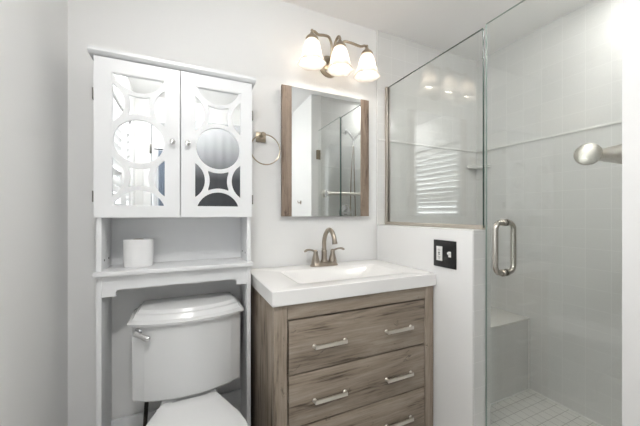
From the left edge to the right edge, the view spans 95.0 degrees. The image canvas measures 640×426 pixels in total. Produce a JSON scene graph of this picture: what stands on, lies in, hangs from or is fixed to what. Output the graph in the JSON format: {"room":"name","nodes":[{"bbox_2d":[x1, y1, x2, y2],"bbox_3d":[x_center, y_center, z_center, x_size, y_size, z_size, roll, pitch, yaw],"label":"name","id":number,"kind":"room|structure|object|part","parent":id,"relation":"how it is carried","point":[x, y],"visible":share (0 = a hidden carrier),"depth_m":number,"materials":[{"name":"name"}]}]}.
{"room":"bathroom","nodes":[
{"label":"bathroom","id":0,"kind":"room"},
{"bbox_2d":[0,0,67,425],"bbox_3d":[-0.620,0.004,0.158,0.120,2.312,2.245,0,0,-25],"label":"wall","id":1,"kind":"structure","parent":0,"point":[33,33],"depth_m":0.93,"materials":[{"name":"paint"}]},
{"bbox_2d":[68,0,376,425],"bbox_3d":[0.046,0.004,1.767,2.677,2.312,0.120,0,0,-25],"label":"wall","id":2,"kind":"structure","parent":0,"point":[264,40],"depth_m":1.42,"materials":[{"name":"paint"}]},
{"bbox_2d":[252,132,279,164],"bbox_3d":[-0.287,-0.338,1.512,0.158,0.178,0.063,0,0,-25],"label":"towel ring","id":3,"kind":"object","parent":2,"relation":"attached to","point":[260,136],"visible":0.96,"depth_m":1.51,"materials":[{"name":"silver metal"}]},
{"bbox_3d":[-0.308,-0.401,1.528,0.052,0.052,0.016,0,0,-25],"label":"wall plate","id":4,"kind":"part","parent":3,"relation":"part of","materials":[{"name":"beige metal"}]},
{"bbox_2d":[281,84,368,215],"bbox_3d":[0.043,-0.337,1.670,0.547,0.699,0.022,0,0,-24],"label":"wall mirror","id":5,"kind":"object","parent":2,"relation":"attached to","point":[325,136],"visible":1,"depth_m":1.65,"materials":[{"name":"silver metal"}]},
{"bbox_2d":[297,29,379,81],"bbox_3d":[0.100,-0.874,1.609,0.476,0.200,0.210,0,0,-25],"label":"vanity light","id":6,"kind":"object","parent":2,"relation":"attached to","point":[337,64],"visible":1,"depth_m":1.57,"materials":[{"name":"white glass"}]},
{"bbox_3d":[-0.041,-0.838,1.511,0.139,0.127,0.151,0,0,-25],"label":"lamp shade","id":7,"kind":"part","parent":6,"relation":"part of","materials":[{"name":"white glass"}]},
{"bbox_3d":[0.022,-0.905,1.574,0.035,0.123,0.183,0,0,39],"label":"arm","id":8,"kind":"part","parent":6,"relation":"part of","materials":[{"name":"beige metal"}]},
{"bbox_3d":[0.108,-0.838,1.580,0.139,0.127,0.151,0,0,-25],"label":"lamp shade","id":9,"kind":"part","parent":6,"relation":"part of","materials":[{"name":"white glass"}]},
{"bbox_3d":[0.170,-0.905,1.640,0.195,0.123,0.038,0,0,0],"label":"arm","id":10,"kind":"part","parent":6,"relation":"part of","materials":[{"name":"beige metal"}]},
{"bbox_3d":[0.265,-0.838,1.653,0.139,0.127,0.151,0,0,-25],"label":"lamp shade","id":11,"kind":"part","parent":6,"relation":"part of","materials":[{"name":"white glass"}]},
{"bbox_2d":[377,31,475,224],"bbox_3d":[0.770,0.004,2.030,0.902,2.312,0.008,0,0,-25],"label":"wall","id":12,"kind":"structure","parent":2,"relation":"attached to","point":[435,104],"depth_m":2.01,"materials":[{"name":"tile"}]},
{"bbox_2d":[378,139,475,152],"bbox_3d":[0.772,-0.467,2.023,0.896,0.013,0.005,0,0,-25],"label":"trim","id":13,"kind":"structure","parent":2,"relation":"attached to","point":[393,141],"depth_m":2.00,"materials":[{"name":"tile"}]},
{"bbox_2d":[281,0,592,61],"bbox_3d":[0.721,-1.192,0.302,2.677,0.080,3.345,0,0,-25],"label":"ceiling","id":14,"kind":"structure","parent":0,"point":[441,25],"depth_m":1.71,"materials":[{"name":"paint"}]},
{"bbox_2d":[377,0,639,425],"bbox_3d":[0.874,0.004,0.841,0.108,2.312,2.236,0,0,-25],"label":"wall","id":15,"kind":"structure","parent":0,"point":[405,246],"depth_m":1.24,"materials":[{"name":"paint"}]},
{"bbox_2d":[376,30,377,223],"bbox_3d":[0.358,-0.543,1.839,0.007,1.218,0.008,0,0,-25],"label":"trim","id":16,"kind":"structure","parent":15,"relation":"attached to","point":[377,30],"depth_m":1.83,"materials":[{"name":"white paint"}]},
{"bbox_2d":[377,224,489,230],"bbox_3d":[0.548,0.069,1.551,0.107,0.006,0.674,0,0,-25],"label":"trim","id":17,"kind":"structure","parent":15,"relation":"on","point":[444,228],"depth_m":1.43,"materials":[{"name":"tile"}]},
{"bbox_2d":[385,28,485,228],"bbox_3d":[0.564,-0.368,1.560,0.026,0.868,0.670,0,0,-25],"label":"glass panel","id":18,"kind":"object","parent":17,"relation":"on","point":[387,89],"visible":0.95,"depth_m":1.84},
{"bbox_2d":[434,239,456,269],"bbox_3d":[0.569,0.184,1.350,0.020,0.125,0.128,0,0,-25],"label":"outlet switch plate","id":19,"kind":"object","parent":15,"relation":"attached to","point":[445,252],"visible":1,"depth_m":1.34,"materials":[{"name":"black plastic"}]},
{"bbox_2d":[436,246,441,260],"bbox_3d":[0.560,0.184,1.376,0.003,0.067,0.034,0,0,-25],"label":"outlet","id":20,"kind":"object","parent":19,"relation":"attached to","point":[438,248],"depth_m":1.38,"materials":[{"name":"white plastic"}]},
{"bbox_2d":[472,231,490,425],"bbox_3d":[0.688,0.616,1.248,0.106,1.088,0.006,0,0,-25],"label":"trim","id":21,"kind":"structure","parent":15,"relation":"attached to","point":[478,237],"depth_m":1.24,"materials":[{"name":"tile"}]},
{"bbox_2d":[486,0,524,425],"bbox_3d":[0.802,0.111,1.043,0.133,1.838,0.452,0,0,-25],"label":"shower door","id":22,"kind":"structure","parent":15,"relation":"attached to","point":[502,222],"depth_m":1.19,"materials":[{"name":"clear glass"}]},
{"bbox_3d":[0.709,0.135,1.161,0.062,0.222,0.021,0,0,-25],"label":"pull handle","id":23,"kind":"part","parent":22,"relation":"part of","materials":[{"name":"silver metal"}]},
{"bbox_3d":[0.773,0.135,1.191,0.062,0.222,0.021,0,0,-25],"label":"pull handle","id":24,"kind":"part","parent":22,"relation":"part of","materials":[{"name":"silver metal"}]},
{"bbox_2d":[491,390,598,425],"bbox_3d":[1.055,1.151,1.533,0.800,0.059,1.132,0,0,-25],"label":"floor","id":25,"kind":"structure","parent":0,"point":[527,408],"depth_m":1.65,"materials":[{"name":"tile"}]},
{"bbox_2d":[491,306,529,402],"bbox_3d":[0.898,0.891,1.875,0.798,0.457,0.377,0,0,-25],"label":"shower bench","id":26,"kind":"object","parent":25,"relation":"on","point":[510,332],"visible":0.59,"depth_m":1.81,"materials":[{"name":"tile"}]},
{"bbox_3d":[0.897,0.669,1.876,0.798,0.012,0.376,0,0,-25],"label":"seat","id":27,"kind":"part","parent":26,"relation":"part of","materials":[{"name":"white stone"}]},
{"bbox_2d":[476,0,621,425],"bbox_3d":[1.483,0.004,1.680,0.100,2.312,1.240,0,0,-25],"label":"wall","id":28,"kind":"structure","parent":0,"point":[565,75],"depth_m":1.72,"materials":[{"name":"tile"}]},
{"bbox_2d":[467,164,490,168],"bbox_3d":[1.156,-0.349,2.135,0.117,0.022,0.119,0,0,-25],"label":"corner shelf","id":29,"kind":"object","parent":28,"relation":"attached to","point":[479,166],"visible":0.97,"depth_m":2.13,"materials":[{"name":"tile"}]},
{"bbox_2d":[491,389,602,425],"bbox_3d":[1.133,1.117,1.365,0.800,0.008,0.760,0,0,-25],"label":"trim","id":30,"kind":"structure","parent":28,"relation":"attached to","point":[510,396],"depth_m":1.75,"materials":[{"name":"grey tile"}]},
{"bbox_2d":[476,120,621,152],"bbox_3d":[1.416,-0.467,1.700,0.005,0.013,1.132,0,0,-25],"label":"trim","id":31,"kind":"structure","parent":28,"relation":"attached to","point":[620,121],"depth_m":1.73,"materials":[{"name":"tile"}]},
{"bbox_3d":[0.222,1.200,0.072,1.937,0.080,3.345,0,0,-25],"label":"floor","id":32,"kind":"structure","parent":0,"visible":0},
{"bbox_2d":[87,45,255,425],"bbox_3d":[-0.602,0.276,1.269,0.608,1.769,0.215,0,0,-25],"label":"storage cabinet","id":33,"kind":"object","parent":32,"relation":"on","point":[173,140],"visible":1,"depth_m":1.21,"materials":[{"name":"paint"}]},
{"bbox_3d":[-0.864,0.286,1.174,0.017,1.748,0.169,0,0,-25],"label":"panel","id":34,"kind":"part","parent":33,"relation":"part of","materials":[{"name":"paint"}]},
{"bbox_3d":[-0.705,-0.285,1.143,0.286,0.598,0.017,0,0,-25],"label":"door","id":35,"kind":"part","parent":33,"relation":"part of","materials":[{"name":"paint"}]},
{"bbox_2d":[123,238,153,267],"bbox_3d":[-0.759,0.161,1.227,0.108,0.112,0.108,0,0,-25],"label":"toilet roll","id":36,"kind":"object","parent":33,"relation":"on","point":[137,252],"visible":1,"depth_m":1.19,"materials":[{"name":"white paper"}]},
{"bbox_2d":[113,74,164,205],"bbox_3d":[-0.705,-0.281,1.146,0.192,0.519,0.003,0,0,-25],"label":"mirror glass","id":37,"kind":"object","parent":33,"relation":"attached to","point":[138,99],"depth_m":1.14,"materials":[{"name":"silver metal"}]},
{"bbox_3d":[-0.605,-0.599,1.274,0.608,0.020,0.204,0,0,-25],"label":"crown","id":38,"kind":"part","parent":33,"relation":"part of","materials":[{"name":"paint"}]},
{"bbox_2d":[92,257,252,277],"bbox_3d":[-0.607,0.226,1.281,0.586,0.017,0.190,0,0,-25],"label":"shelf","id":39,"kind":"object","parent":33,"relation":"attached to","point":[173,265],"depth_m":1.23,"materials":[{"name":"paint"}]},
{"bbox_3d":[-0.590,-0.288,1.172,0.023,0.023,0.028,0,0,-25],"label":"knob","id":40,"kind":"part","parent":33,"relation":"part of","materials":[{"name":"silver metal"}]},
{"bbox_3d":[-0.643,0.912,1.360,0.540,0.065,0.016,0,0,-25],"label":"rail","id":41,"kind":"part","parent":33,"relation":"part of","materials":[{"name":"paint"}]},
{"bbox_3d":[-0.645,-0.185,1.364,0.540,0.805,0.004,0,0,-25],"label":"panel","id":42,"kind":"part","parent":33,"relation":"part of","materials":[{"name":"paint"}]},
{"bbox_3d":[-0.441,-0.285,1.265,0.289,0.598,0.017,0,0,-25],"label":"door","id":43,"kind":"part","parent":33,"relation":"part of","materials":[{"name":"paint"}]},
{"bbox_2d":[195,88,239,206],"bbox_3d":[-0.440,-0.281,1.268,0.203,0.519,0.003,0,0,-25],"label":"mirror glass","id":44,"kind":"object","parent":33,"relation":"attached to","point":[217,110],"depth_m":1.26,"materials":[{"name":"silver metal"}]},
{"bbox_3d":[-0.358,0.286,1.407,0.017,1.748,0.169,0,0,-25],"label":"panel","id":45,"kind":"part","parent":33,"relation":"part of","materials":[{"name":"paint"}]},
{"bbox_2d":[127,292,247,425],"bbox_3d":[-0.462,0.769,1.046,0.438,0.782,0.736,0,0,-25],"label":"toilet","id":46,"kind":"object","parent":32,"relation":"on","point":[185,348],"visible":1,"depth_m":1.16,"materials":[{"name":"ceramic"}]},
{"bbox_3d":[-0.673,0.464,1.109,0.063,0.042,0.024,0,0,2],"label":"lever","id":47,"kind":"part","parent":46,"relation":"part of","materials":[{"name":"silver metal"}]},
{"bbox_3d":[-0.563,0.404,1.265,0.438,0.052,0.252,0,0,-25],"label":"tank lid","id":48,"kind":"part","parent":46,"relation":"part of","materials":[{"name":"ceramic"}]},
{"bbox_3d":[-0.567,0.584,1.273,0.410,0.305,0.233,0,0,-25],"label":"tank","id":49,"kind":"part","parent":46,"relation":"part of","materials":[{"name":"ceramic"}]},
{"bbox_3d":[-0.413,0.733,0.939,0.361,0.020,0.485,0,0,-25],"label":"lid","id":50,"kind":"part","parent":46,"relation":"part of","materials":[{"name":"plastic"}]},
{"bbox_2d":[251,285,432,425],"bbox_3d":[0.094,0.750,1.444,0.786,0.820,0.485,0,0,-25],"label":"vanity cabinet","id":51,"kind":"object","parent":32,"relation":"on","point":[363,360],"visible":0.94,"depth_m":1.23,"materials":[{"name":"brown wood"}]},
{"bbox_3d":[-0.263,0.750,1.301,0.018,0.820,0.447,0,0,-25],"label":"panel","id":52,"kind":"part","parent":51,"relation":"part of","materials":[{"name":"brown wood"}]},
{"bbox_3d":[0.044,0.729,1.166,0.153,0.017,0.021,0,0,-25],"label":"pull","id":53,"kind":"part","parent":51,"relation":"part of","materials":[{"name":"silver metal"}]},
{"bbox_3d":[0.044,0.517,1.166,0.153,0.017,0.021,0,0,-25],"label":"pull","id":54,"kind":"part","parent":51,"relation":"part of","materials":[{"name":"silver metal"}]},
{"bbox_2d":[251,259,435,307],"bbox_3d":[0.090,0.319,1.447,0.801,0.072,0.480,0,0,-25],"label":"countertop","id":55,"kind":"structure","parent":51,"relation":"on","point":[299,284],"depth_m":1.31,"materials":[{"name":"stone"}]},
{"bbox_2d":[304,227,344,266],"bbox_3d":[0.027,0.177,1.606,0.191,0.211,0.162,0,0,15],"label":"faucet","id":56,"kind":"object","parent":55,"relation":"on","point":[315,262],"visible":1,"depth_m":1.59,"materials":[{"name":"silver metal"}]},
{"bbox_3d":[-0.024,0.230,1.593,0.048,0.070,0.048,0,0,-25],"label":"handle","id":57,"kind":"part","parent":56,"relation":"part of","materials":[{"name":"silver metal"}]},
{"bbox_3d":[0.051,0.168,1.574,0.042,0.192,0.141,0,0,-34],"label":"spout","id":58,"kind":"part","parent":56,"relation":"part of","materials":[{"name":"silver metal"}]},
{"bbox_3d":[0.070,0.230,1.637,0.048,0.070,0.048,0,0,-25],"label":"handle","id":59,"kind":"part","parent":56,"relation":"part of","materials":[{"name":"silver metal"}]},
{"bbox_3d":[0.183,0.714,1.256,0.673,0.197,0.025,0,0,-25],"label":"drawer","id":60,"kind":"part","parent":51,"relation":"part of","materials":[{"name":"brown wood"}]},
{"bbox_3d":[0.183,0.508,1.256,0.673,0.204,0.025,0,0,-25],"label":"drawer","id":61,"kind":"part","parent":51,"relation":"part of","materials":[{"name":"brown wood"}]},
{"bbox_3d":[0.184,0.370,1.253,0.680,0.058,0.019,0,0,-25],"label":"rail","id":62,"kind":"part","parent":51,"relation":"part of","materials":[{"name":"brown wood"}]},
{"bbox_3d":[0.183,0.918,1.256,0.673,0.200,0.025,0,0,-25],"label":"drawer","id":63,"kind":"part","parent":51,"relation":"part of","materials":[{"name":"brown wood"}]},
{"bbox_3d":[0.358,0.934,1.311,0.153,0.017,0.021,0,0,-25],"label":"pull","id":64,"kind":"part","parent":51,"relation":"part of","materials":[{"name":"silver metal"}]},
{"bbox_3d":[0.358,0.729,1.311,0.153,0.017,0.021,0,0,-25],"label":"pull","id":65,"kind":"part","parent":51,"relation":"part of","materials":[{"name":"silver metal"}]},
{"bbox_3d":[0.358,0.517,1.311,0.153,0.017,0.021,0,0,-25],"label":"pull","id":66,"kind":"part","parent":51,"relation":"part of","materials":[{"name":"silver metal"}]},
{"bbox_3d":[1.311,0.004,0.973,0.804,2.312,0.100,0,0,-25],"label":"wall","id":67,"kind":"structure","parent":0,"visible":0},
{"bbox_2d":[573,143,621,164],"bbox_3d":[1.137,-0.195,1.031,0.573,0.076,0.150,0,0,-25],"label":"shower head","id":68,"kind":"object","parent":67,"relation":"attached to","point":[588,153],"visible":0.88,"depth_m":0.94,"materials":[{"name":"silver metal"}]},
{"bbox_3d":[0.933,-0.195,0.919,0.076,0.076,0.117,0,0,-25],"label":"post","id":69,"kind":"part","parent":68,"relation":"part of","materials":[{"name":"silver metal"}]}
]}

